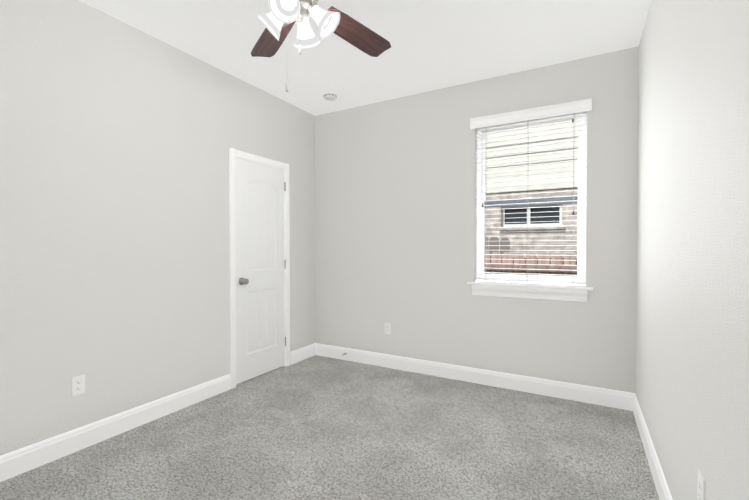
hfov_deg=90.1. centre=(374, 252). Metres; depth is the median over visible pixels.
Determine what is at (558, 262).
fence
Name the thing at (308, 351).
baseboard
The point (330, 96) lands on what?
smoke detector
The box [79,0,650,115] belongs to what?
ceiling
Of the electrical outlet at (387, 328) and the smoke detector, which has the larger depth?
the electrical outlet at (387, 328)
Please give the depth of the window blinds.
3.19 m
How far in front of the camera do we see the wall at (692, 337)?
1.34 m
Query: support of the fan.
hanging from the ceiling
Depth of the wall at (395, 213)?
3.49 m
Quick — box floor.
[0,355,658,499]
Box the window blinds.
[475,111,585,285]
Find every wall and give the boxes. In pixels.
[0,0,314,455]
[315,46,638,392]
[635,0,748,499]
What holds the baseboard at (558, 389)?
attached to the wall at (395, 213)
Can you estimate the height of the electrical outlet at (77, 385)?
0.115 m
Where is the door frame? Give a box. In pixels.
[229,148,289,388]
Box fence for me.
[485,236,576,275]
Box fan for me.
[251,0,390,91]
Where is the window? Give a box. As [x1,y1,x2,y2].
[467,111,592,301]
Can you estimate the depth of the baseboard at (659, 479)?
2.08 m
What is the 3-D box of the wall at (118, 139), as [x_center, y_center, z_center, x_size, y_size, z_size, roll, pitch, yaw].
[-1.764,-0.166,2.541,0.180,2.740,4.420,0,1,29]
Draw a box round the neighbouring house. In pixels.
[485,119,577,257]
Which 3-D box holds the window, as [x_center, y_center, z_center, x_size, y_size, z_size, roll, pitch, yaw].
[1.325,-0.396,3.239,0.987,1.572,0.208,0,1,29]
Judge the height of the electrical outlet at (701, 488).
0.115 m
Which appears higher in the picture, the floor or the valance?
the valance
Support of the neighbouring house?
on the ground
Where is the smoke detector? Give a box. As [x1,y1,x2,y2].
[323,93,336,100]
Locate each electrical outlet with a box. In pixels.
[71,374,84,395]
[385,323,390,333]
[697,469,705,499]
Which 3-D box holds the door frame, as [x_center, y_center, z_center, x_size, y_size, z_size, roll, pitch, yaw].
[-1.137,0.139,3.621,0.167,2.099,0.752,0,1,29]
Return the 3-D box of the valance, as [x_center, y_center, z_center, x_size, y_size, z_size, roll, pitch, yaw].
[1.284,-1.154,3.154,0.947,0.087,0.052,0,1,29]
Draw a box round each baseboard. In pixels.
[0,374,230,481]
[290,343,315,364]
[316,343,631,409]
[628,393,672,499]
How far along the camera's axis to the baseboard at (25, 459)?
2.39 m
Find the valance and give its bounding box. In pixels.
[470,98,591,129]
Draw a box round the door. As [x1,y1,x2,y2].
[235,157,285,384]
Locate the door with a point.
(260, 189)

